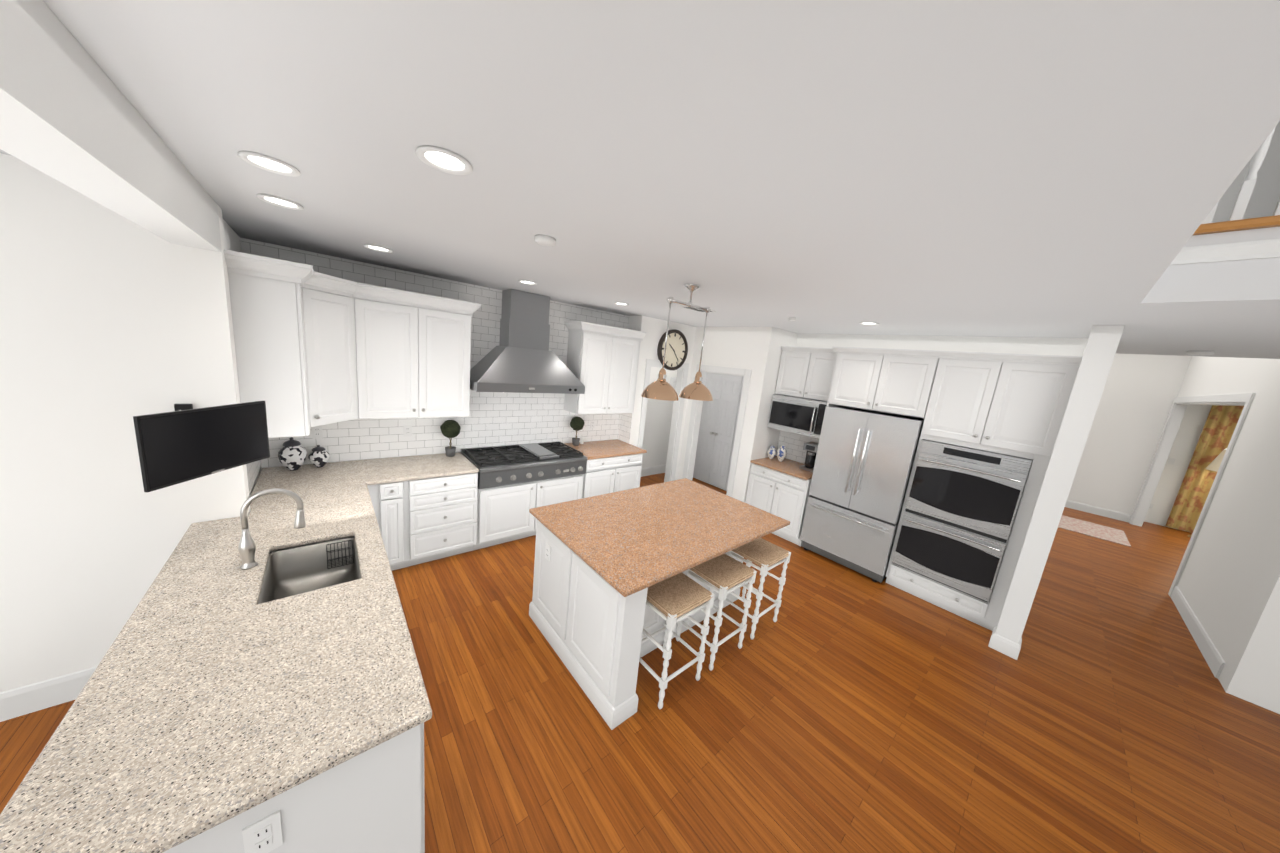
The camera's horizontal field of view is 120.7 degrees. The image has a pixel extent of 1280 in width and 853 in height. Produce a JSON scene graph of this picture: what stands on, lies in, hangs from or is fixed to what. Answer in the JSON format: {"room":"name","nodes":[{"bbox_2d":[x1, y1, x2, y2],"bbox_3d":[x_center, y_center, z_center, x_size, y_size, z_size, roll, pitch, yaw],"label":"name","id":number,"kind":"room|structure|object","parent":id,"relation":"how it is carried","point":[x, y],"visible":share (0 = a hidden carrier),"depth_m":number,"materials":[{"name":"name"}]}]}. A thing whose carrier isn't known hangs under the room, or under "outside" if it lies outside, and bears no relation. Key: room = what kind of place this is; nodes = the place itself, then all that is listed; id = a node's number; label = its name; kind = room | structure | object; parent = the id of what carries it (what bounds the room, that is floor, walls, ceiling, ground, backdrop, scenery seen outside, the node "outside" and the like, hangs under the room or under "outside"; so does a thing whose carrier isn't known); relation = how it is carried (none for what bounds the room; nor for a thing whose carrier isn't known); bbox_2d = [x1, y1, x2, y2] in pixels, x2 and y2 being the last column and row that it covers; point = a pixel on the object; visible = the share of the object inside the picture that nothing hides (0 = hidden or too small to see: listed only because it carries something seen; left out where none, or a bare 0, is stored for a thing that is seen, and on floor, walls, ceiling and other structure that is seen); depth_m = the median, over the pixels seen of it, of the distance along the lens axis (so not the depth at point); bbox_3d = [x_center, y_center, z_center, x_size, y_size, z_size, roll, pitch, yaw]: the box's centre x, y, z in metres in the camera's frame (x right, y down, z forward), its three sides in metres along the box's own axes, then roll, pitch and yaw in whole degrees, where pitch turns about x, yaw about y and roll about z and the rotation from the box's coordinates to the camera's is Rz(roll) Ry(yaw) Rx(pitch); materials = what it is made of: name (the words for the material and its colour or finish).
{"room":"kitchen","nodes":[
{"label":"kitchen","id":0,"kind":"room"},
{"bbox_2d":[0,153,260,691],"bbox_3d":[-5.146,0.152,0.502,6.365,2.692,1.046,-3,14,-41],"label":"wall","id":1,"kind":"structure","parent":0,"point":[112,323],"depth_m":1.84,"materials":[{"name":"white paint"}]},
{"bbox_2d":[133,401,269,491],"bbox_3d":[-2.207,0.051,1.893,0.363,0.335,0.648,-3,14,-41],"label":"wall-mounted tv","id":2,"kind":"object","parent":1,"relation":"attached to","point":[181,443],"visible":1,"depth_m":1.76,"materials":[{"name":"black plastic"}]},
{"bbox_2d":[240,244,725,490],"bbox_3d":[-0.690,-0.123,4.524,5.960,2.692,2.140,-3,14,-41],"label":"wall","id":3,"kind":"structure","parent":0,"point":[657,428],"depth_m":5.72,"materials":[{"name":"white paint"}]},
{"bbox_2d":[240,238,631,495],"bbox_3d":[-1.350,-0.511,3.725,3.709,1.777,0.920,-3,14,-41],"label":"tiled wall","id":4,"kind":"structure","parent":3,"relation":"attached to","point":[500,418],"depth_m":3.87,"materials":[{"name":"white tile"}]},
{"bbox_2d":[312,425,322,438],"label":"outlet plates","id":5,"kind":"object","parent":4,"relation":"attached to","point":[317,432],"depth_m":3.19,"materials":[{"name":"white plastic"}]},
{"bbox_2d":[224,249,480,437],"bbox_3d":[-2.113,-0.579,2.988,1.583,1.103,0.981,-3,14,-41],"label":"upper cabinet","id":6,"kind":"object","parent":4,"relation":"attached to","point":[306,359],"visible":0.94,"depth_m":2.83,"materials":[{"name":"white wood"}]},
{"bbox_2d":[403,425,411,436],"label":"outlet plates","id":7,"kind":"object","parent":4,"relation":"attached to","point":[407,428],"depth_m":3.64,"materials":[{"name":"white plastic"}]},
{"bbox_2d":[470,289,584,393],"bbox_3d":[-1.219,-0.916,3.996,1.215,1.049,0.512,-3,14,-41],"label":"range hood","id":8,"kind":"object","parent":4,"relation":"attached to","point":[521,358],"visible":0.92,"depth_m":3.90,"materials":[{"name":"silver metal"}]},
{"bbox_2d":[590,420,594,427],"label":"outlet plates","id":9,"kind":"object","parent":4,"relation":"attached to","point":[592,425],"depth_m":5.07,"materials":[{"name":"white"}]},
{"bbox_2d":[564,321,645,413],"bbox_3d":[-0.480,-0.736,4.766,1.001,1.103,0.402,-3,14,-41],"label":"upper cabinet","id":10,"kind":"object","parent":4,"relation":"attached to","point":[602,367],"visible":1,"depth_m":4.59,"materials":[{"name":"white wood"}]},
{"bbox_2d":[670,377,675,388],"bbox_3d":[0.680,-0.709,6.824,0.320,0.410,0.039,-3,14,-41],"label":"picture frame","id":11,"kind":"object","parent":3,"relation":"attached to","point":[673,382],"visible":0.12,"depth_m":6.74,"materials":[{"name":"white"}]},
{"bbox_2d":[0,473,1279,852],"bbox_3d":[3.098,2.064,2.267,21.000,0.001,18.000,-3,14,-41],"label":"floor","id":12,"kind":"structure","parent":0,"point":[836,707],"depth_m":2.26,"materials":[{"name":"brown wood"}]},
{"bbox_2d":[163,536,424,852],"bbox_3d":[-2.028,1.102,2.140,0.861,0.880,3.022,-3,14,-41],"label":"base cabinet","id":13,"kind":"object","parent":12,"relation":"on","point":[371,800],"visible":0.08,"depth_m":1.11,"materials":[{"name":"white wood"}]},
{"bbox_2d":[0,452,478,852],"bbox_3d":[-1.651,0.639,2.327,1.720,0.032,3.045,-3,14,-41],"label":"countertop","id":14,"kind":"structure","parent":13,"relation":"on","point":[213,693],"depth_m":1.21,"materials":[{"name":"stone"}]},
{"bbox_2d":[238,488,305,568],"bbox_3d":[-1.856,0.492,1.841,0.246,0.387,0.103,-3,14,-41],"label":"faucet","id":15,"kind":"object","parent":14,"relation":"on","point":[247,547],"visible":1,"depth_m":1.77,"materials":[{"name":"silver metal"}]},
{"bbox_2d":[278,437,306,470],"bbox_3d":[-2.879,0.225,3.017,0.176,0.277,0.176,-3,14,-41],"label":"ginger jar","id":16,"kind":"object","parent":14,"relation":"on","point":[292,454],"visible":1,"depth_m":2.97,"materials":[{"name":"grey ceramic"}]},
{"bbox_2d":[258,537,360,603],"bbox_3d":[-1.705,0.834,1.912,0.380,0.204,0.570,-3,14,-41],"label":"sink basin","id":17,"kind":"object","parent":14,"relation":"in","point":[295,571],"visible":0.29,"depth_m":2.07,"materials":[{"name":"metal"}]},
{"bbox_2d":[326,540,353,568],"bbox_3d":[-1.757,0.747,2.134,0.119,0.109,0.094,-3,14,-41],"label":"wire dish rack","id":18,"kind":"object","parent":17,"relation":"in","point":[342,557],"visible":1,"depth_m":2.13,"materials":[{"name":"black metal"}]},
{"bbox_2d":[308,445,329,467],"bbox_3d":[-2.772,0.254,3.146,0.144,0.195,0.144,-3,14,-41],"label":"ginger jar","id":19,"kind":"object","parent":14,"relation":"on","point":[318,456],"visible":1,"depth_m":3.11,"materials":[{"name":"grey ceramic"}]},
{"bbox_2d":[440,420,460,456],"bbox_3d":[-1.977,0.119,3.803,0.186,0.385,0.186,-3,14,-41],"label":"topiary","id":20,"kind":"object","parent":14,"relation":"on","point":[450,429],"visible":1,"depth_m":3.75,"materials":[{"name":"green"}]},
{"bbox_2d":[461,441,587,488],"bbox_3d":[-1.292,0.408,4.153,1.210,0.257,0.716,-3,14,-41],"label":"range","id":21,"kind":"object","parent":14,"relation":"on","point":[502,465],"visible":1,"depth_m":3.97,"materials":[{"name":"silver metal"}]},
{"bbox_2d":[367,472,477,570],"bbox_3d":[-2.183,0.830,3.531,0.976,0.880,0.661,-3,14,-41],"label":"base cabinet","id":22,"kind":"object","parent":12,"relation":"on","point":[419,521],"visible":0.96,"depth_m":3.32,"materials":[{"name":"white wood"}]},
{"bbox_2d":[474,474,582,549],"bbox_3d":[-1.361,0.873,4.262,1.210,0.700,0.661,-3,14,-41],"label":"base cabinet","id":23,"kind":"object","parent":12,"relation":"on","point":[504,514],"visible":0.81,"depth_m":3.89,"materials":[{"name":"white wood"}]},
{"bbox_2d":[582,453,642,497],"bbox_3d":[-0.542,0.741,4.943,0.921,0.880,0.661,-3,14,-41],"label":"base cabinet","id":24,"kind":"object","parent":12,"relation":"on","point":[607,475],"visible":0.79,"depth_m":4.64,"materials":[{"name":"white wood"}]},
{"bbox_2d":[565,439,646,459],"bbox_3d":[-0.482,0.293,4.870,0.951,0.032,0.664,-3,14,-41],"label":"countertop","id":25,"kind":"structure","parent":24,"relation":"on","point":[601,449],"depth_m":4.81,"materials":[{"name":"beige stone"}]},
{"bbox_2d":[570,417,583,445],"bbox_3d":[-0.832,0.058,4.788,0.192,0.384,0.193,-3,14,-41],"label":"topiary","id":26,"kind":"object","parent":25,"relation":"on","point":[576,424],"visible":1,"depth_m":4.72,"materials":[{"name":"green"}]},
{"bbox_2d":[529,520,743,729],"bbox_3d":[0.145,1.169,3.007,1.708,0.880,1.172,-3,14,-41],"label":"kitchen island","id":27,"kind":"object","parent":12,"relation":"on","point":[589,622],"visible":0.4,"depth_m":2.29,"materials":[{"name":"white wood"}]},
{"bbox_2d":[529,478,789,596],"bbox_3d":[0.207,0.725,2.913,1.770,0.032,1.192,-3,14,-41],"label":"island countertop","id":28,"kind":"structure","parent":27,"relation":"on","point":[625,543],"depth_m":2.67,"materials":[{"name":"beige stone"}]},
{"bbox_2d":[639,572,714,708],"bbox_3d":[0.189,1.387,2.446,0.396,0.665,0.366,-3,14,-41],"label":"stool","id":29,"kind":"object","parent":12,"relation":"on","point":[672,601],"visible":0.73,"depth_m":2.33,"materials":[{"name":"white wood"}]},
{"bbox_2d":[676,553,756,670],"bbox_3d":[0.568,1.367,2.772,0.396,0.665,0.366,-3,14,-41],"label":"stool","id":30,"kind":"object","parent":12,"relation":"on","point":[725,574],"visible":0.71,"depth_m":2.66,"materials":[{"name":"white wood"}]},
{"bbox_2d":[719,538,790,639],"bbox_3d":[0.965,1.345,3.114,0.396,0.665,0.366,-3,14,-41],"label":"stool","id":31,"kind":"object","parent":12,"relation":"on","point":[766,556],"visible":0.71,"depth_m":3.00,"materials":[{"name":"white wood"}]},
{"bbox_2d":[745,463,811,544],"bbox_3d":[1.981,0.994,5.003,0.698,0.880,0.805,-3,14,-41],"label":"base cabinet","id":32,"kind":"object","parent":12,"relation":"on","point":[779,494],"visible":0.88,"depth_m":4.71,"materials":[{"name":"white wood"}]},
{"bbox_2d":[750,456,812,479],"bbox_3d":[2.026,0.544,4.928,0.689,0.032,0.791,-3,14,-41],"label":"countertop","id":33,"kind":"structure","parent":32,"relation":"on","point":[788,466],"depth_m":4.84,"materials":[{"name":"beige stone"}]},
{"bbox_2d":[767,445,775,458],"bbox_3d":[1.880,0.361,5.189,0.124,0.200,0.124,-3,14,-41],"label":"jar","id":34,"kind":"object","parent":33,"relation":"on","point":[771,452],"visible":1,"depth_m":5.15,"materials":[{"name":"white ceramic"}]},
{"bbox_2d":[777,444,786,461],"bbox_3d":[1.986,0.364,5.096,0.136,0.250,0.136,-3,14,-41],"label":"jar","id":35,"kind":"object","parent":33,"relation":"on","point":[781,453],"visible":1,"depth_m":5.05,"materials":[{"name":"white ceramic"}]},
{"bbox_2d":[799,442,818,471],"bbox_3d":[2.263,0.398,4.789,0.223,0.350,0.180,-3,14,-41],"label":"coffee maker","id":36,"kind":"object","parent":33,"relation":"on","point":[811,448],"visible":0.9,"depth_m":4.73,"materials":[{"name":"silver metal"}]},
{"bbox_2d":[800,406,923,581],"bbox_3d":[2.584,0.725,4.251,0.717,1.800,0.905,-3,14,-41],"label":"refrigerator","id":37,"kind":"object","parent":12,"relation":"on","point":[863,465],"visible":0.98,"depth_m":4.00,"materials":[{"name":"silver metal"}]},
{"bbox_2d":[799,346,1082,545],"bbox_3d":[2.938,0.477,3.903,0.646,2.482,1.913,-3,14,-41],"label":"tall cabinet","id":38,"kind":"object","parent":12,"relation":"on","point":[888,381],"visible":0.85,"depth_m":3.78,"materials":[{"name":"white wood"}]},
{"bbox_2d":[886,358,1079,630],"bbox_3d":[3.243,0.603,3.564,0.636,2.420,0.888,-3,14,-41],"label":"tall cabinet","id":39,"kind":"object","parent":12,"relation":"on","point":[1017,409],"visible":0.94,"depth_m":3.23,"materials":[{"name":"white wood"}]},
{"bbox_2d":[892,439,1032,602],"bbox_3d":[3.161,0.853,3.612,0.666,1.338,0.756,-3,14,-41],"label":"double oven","id":40,"kind":"object","parent":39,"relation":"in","point":[961,510],"visible":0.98,"depth_m":3.39,"materials":[{"name":"silver metal"}]},
{"bbox_2d":[988,325,1124,659],"bbox_3d":[3.256,0.592,2.886,0.177,2.690,0.177,-3,14,-41],"label":"post","id":41,"kind":"object","parent":12,"relation":"on","point":[1101,347],"visible":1,"depth_m":2.81,"materials":[{"name":"white paint"}]},
{"bbox_2d":[1058,515,1130,546],"bbox_3d":[7.587,1.697,6.772,1.100,0.012,1.800,-3,14,-41],"label":"rug","id":42,"kind":"object","parent":12,"relation":"on","point":[1110,534],"visible":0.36,"depth_m":6.33,"materials":[{"name":"beige fabric"}]},
{"bbox_2d":[1165,405,1243,532],"bbox_3d":[10.748,0.871,6.054,0.091,2.492,2.200,-3,14,-41],"label":"curtain","id":43,"kind":"object","parent":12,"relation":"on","point":[1221,422],"visible":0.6,"depth_m":6.63,"materials":[{"name":"yellow fabric"}]},
{"bbox_2d":[1187,449,1226,537],"bbox_3d":[10.055,1.209,6.328,0.440,1.630,0.440,-3,14,-41],"label":"floor lamp","id":44,"kind":"object","parent":12,"relation":"on","point":[1215,463],"visible":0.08,"depth_m":6.28,"materials":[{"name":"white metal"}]},
{"bbox_2d":[0,0,1279,358],"bbox_3d":[0.425,-0.572,-0.798,13.170,0.330,18.000,-3,14,-41],"label":"ceiling","id":45,"kind":"structure","parent":0,"point":[1024,168],"depth_m":0.98,"materials":[{"name":"paint"}]},
{"bbox_2d":[0,0,221,251],"bbox_3d":[-0.443,-0.469,-0.255,0.175,0.240,5.878,-3,14,-41],"label":"beam","id":46,"kind":"structure","parent":45,"relation":"attached to","point":[71,117],"depth_m":0.90,"materials":[{"name":"white paint"}]},
{"bbox_2d":[237,151,300,176],"bbox_3d":[-1.382,-0.984,1.362,0.166,0.009,0.191,-3,14,-41],"label":"recessed light","id":47,"kind":"object","parent":45,"relation":"in","point":[264,162],"depth_m":1.37,"materials":[{"name":"white"}]},
{"bbox_2d":[256,194,303,209],"bbox_3d":[-1.753,-1.099,1.778,0.163,0.009,0.201,-3,14,-41],"label":"recessed light","id":48,"kind":"object","parent":45,"relation":"in","point":[275,200],"depth_m":1.79,"materials":[{"name":"white"}]},
{"bbox_2d":[364,244,392,252],"bbox_3d":[-1.828,-1.248,2.546,0.161,0.009,0.204,-3,14,-41],"label":"recessed light","id":49,"kind":"object","parent":45,"relation":"in","point":[373,247],"depth_m":2.57,"materials":[{"name":"white"}]},
{"bbox_2d":[415,145,472,174],"bbox_3d":[-0.641,-0.876,1.197,0.164,0.009,0.181,-3,14,-41],"label":"recessed light","id":50,"kind":"object","parent":45,"relation":"in","point":[443,160],"depth_m":1.20,"materials":[{"name":"white"}]},
{"bbox_2d":[535,234,555,245],"bbox_3d":[-0.491,-0.978,1.887,0.135,0.028,0.185,-3,14,-41],"label":"smoke detector","id":51,"kind":"object","parent":45,"relation":"attached to","point":[544,240],"depth_m":1.91,"materials":[{"name":"white plastic"}]},
{"bbox_2d":[641,284,712,400],"bbox_3d":[0.348,-0.639,2.800,0.698,0.848,0.286,-3,14,-41],"label":"pendant lights","id":52,"kind":"object","parent":45,"relation":"hanging from","point":[660,388],"visible":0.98,"depth_m":2.70,"materials":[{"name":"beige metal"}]},
{"bbox_2d":[681,306,714,311],"bbox_3d":[0.611,-1.226,3.807,0.340,0.010,0.180,-3,14,-41],"label":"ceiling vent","id":53,"kind":"object","parent":45,"relation":"in","point":[692,308],"visible":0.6,"depth_m":3.80,"materials":[{"name":"white metal"}]},
{"bbox_2d":[1186,351,1214,354],"bbox_3d":[4.878,-0.654,3.170,0.331,0.028,0.150,-3,14,-41],"label":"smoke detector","id":54,"kind":"object","parent":45,"relation":"attached to","point":[1188,352],"depth_m":3.22,"materials":[{"name":"white plastic"}]},
{"bbox_2d":[1170,128,1279,264],"bbox_3d":[4.661,-0.907,-0.192,0.161,1.253,5.566,-3,14,-41],"label":"balcony railing","id":55,"kind":"object","parent":45,"relation":"attached to","point":[1259,249],"visible":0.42,"depth_m":1.77,"materials":[{"name":"white"}]},
{"bbox_2d":[657,329,687,369],"bbox_3d":[0.492,-1.124,5.365,0.592,0.592,0.060,-3,14,-41],"label":"wall clock","id":56,"kind":"object","parent":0,"point":[676,351],"visible":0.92,"depth_m":5.36,"materials":[{"name":"brown"}]},
{"bbox_2d":[677,327,796,501],"bbox_3d":[1.534,-0.113,5.729,1.021,2.692,1.282,-3,14,-41],"label":"wall","id":57,"kind":"structure","parent":0,"point":[757,351],"depth_m":5.04,"materials":[{"name":"white paint"}]},
{"bbox_2d":[693,372,743,490],"bbox_3d":[1.429,0.044,6.378,0.100,2.110,1.190,-3,14,-41],"label":"closet door","id":58,"kind":"structure","parent":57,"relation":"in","point":[717,433],"depth_m":6.46,"materials":[{"name":"white paint"}]},
{"bbox_2d":[786,334,1087,463],"bbox_3d":[2.984,0.278,4.431,0.120,2.692,2.660,-3,14,-41],"label":"wall","id":59,"kind":"structure","parent":0,"point":[1048,346],"depth_m":3.87,"materials":[{"name":"white paint"}]},
{"bbox_2d":[776,430,818,463],"bbox_3d":[2.318,0.277,5.108,0.006,0.486,0.799,-3,14,-41],"label":"tile","id":60,"kind":"structure","parent":59,"relation":"attached to","point":[793,443],"depth_m":5.22,"materials":[{"name":"white tile"}]},
{"bbox_2d":[775,346,836,401],"bbox_3d":[2.273,-0.694,4.794,0.389,0.647,0.805,-3,14,-41],"label":"upper cabinet","id":61,"kind":"object","parent":59,"relation":"attached to","point":[803,373],"visible":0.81,"depth_m":4.70,"materials":[{"name":"white wood"}]},
{"bbox_2d":[767,394,826,438],"bbox_3d":[2.186,-0.144,4.869,0.464,0.466,0.793,-3,14,-41],"label":"microwave","id":62,"kind":"object","parent":61,"relation":"attached to","point":[799,416],"visible":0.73,"depth_m":4.75,"materials":[{"name":"silver metal"}]},
{"bbox_2d":[1067,121,1279,713],"bbox_3d":[7.202,-0.882,5.047,6.920,5.600,18.000,-3,14,-41],"label":"wall","id":63,"kind":"structure","parent":0,"point":[1228,585],"depth_m":3.65,"materials":[{"name":"white paint"}]},
{"bbox_2d":[0,465,1224,721],"bbox_3d":[-0.280,1.285,4.151,18.400,0.155,8.550,-3,14,-41],"label":"baseboard","id":64,"kind":"structure","parent":63,"relation":"attached to","point":[28,699],"depth_m":1.97,"materials":[{"name":"white wood"}]},
{"bbox_2d":[637,359,1255,596],"bbox_3d":[4.770,0.305,6.023,8.190,2.430,5.432,-3,14,-41],"label":"trim","id":65,"kind":"structure","parent":63,"relation":"attached to","point":[1171,428],"depth_m":5.69,"materials":[{"name":"white wood"}]},
{"bbox_2d":[1144,405,1211,531],"bbox_3d":[11.509,-0.428,5.026,0.500,5.600,4.430,-3,14,-41],"label":"wall","id":66,"kind":"structure","parent":0,"point":[1190,429],"depth_m":6.87,"materials":[{"name":"white paint"}]},
{"bbox_2d":[1167,458,1175,464],"label":"outlet plates","id":67,"kind":"object","parent":66,"relation":"attached to","point":[1171,460],"depth_m":6.92,"materials":[{"name":"white plastic"}]}
]}

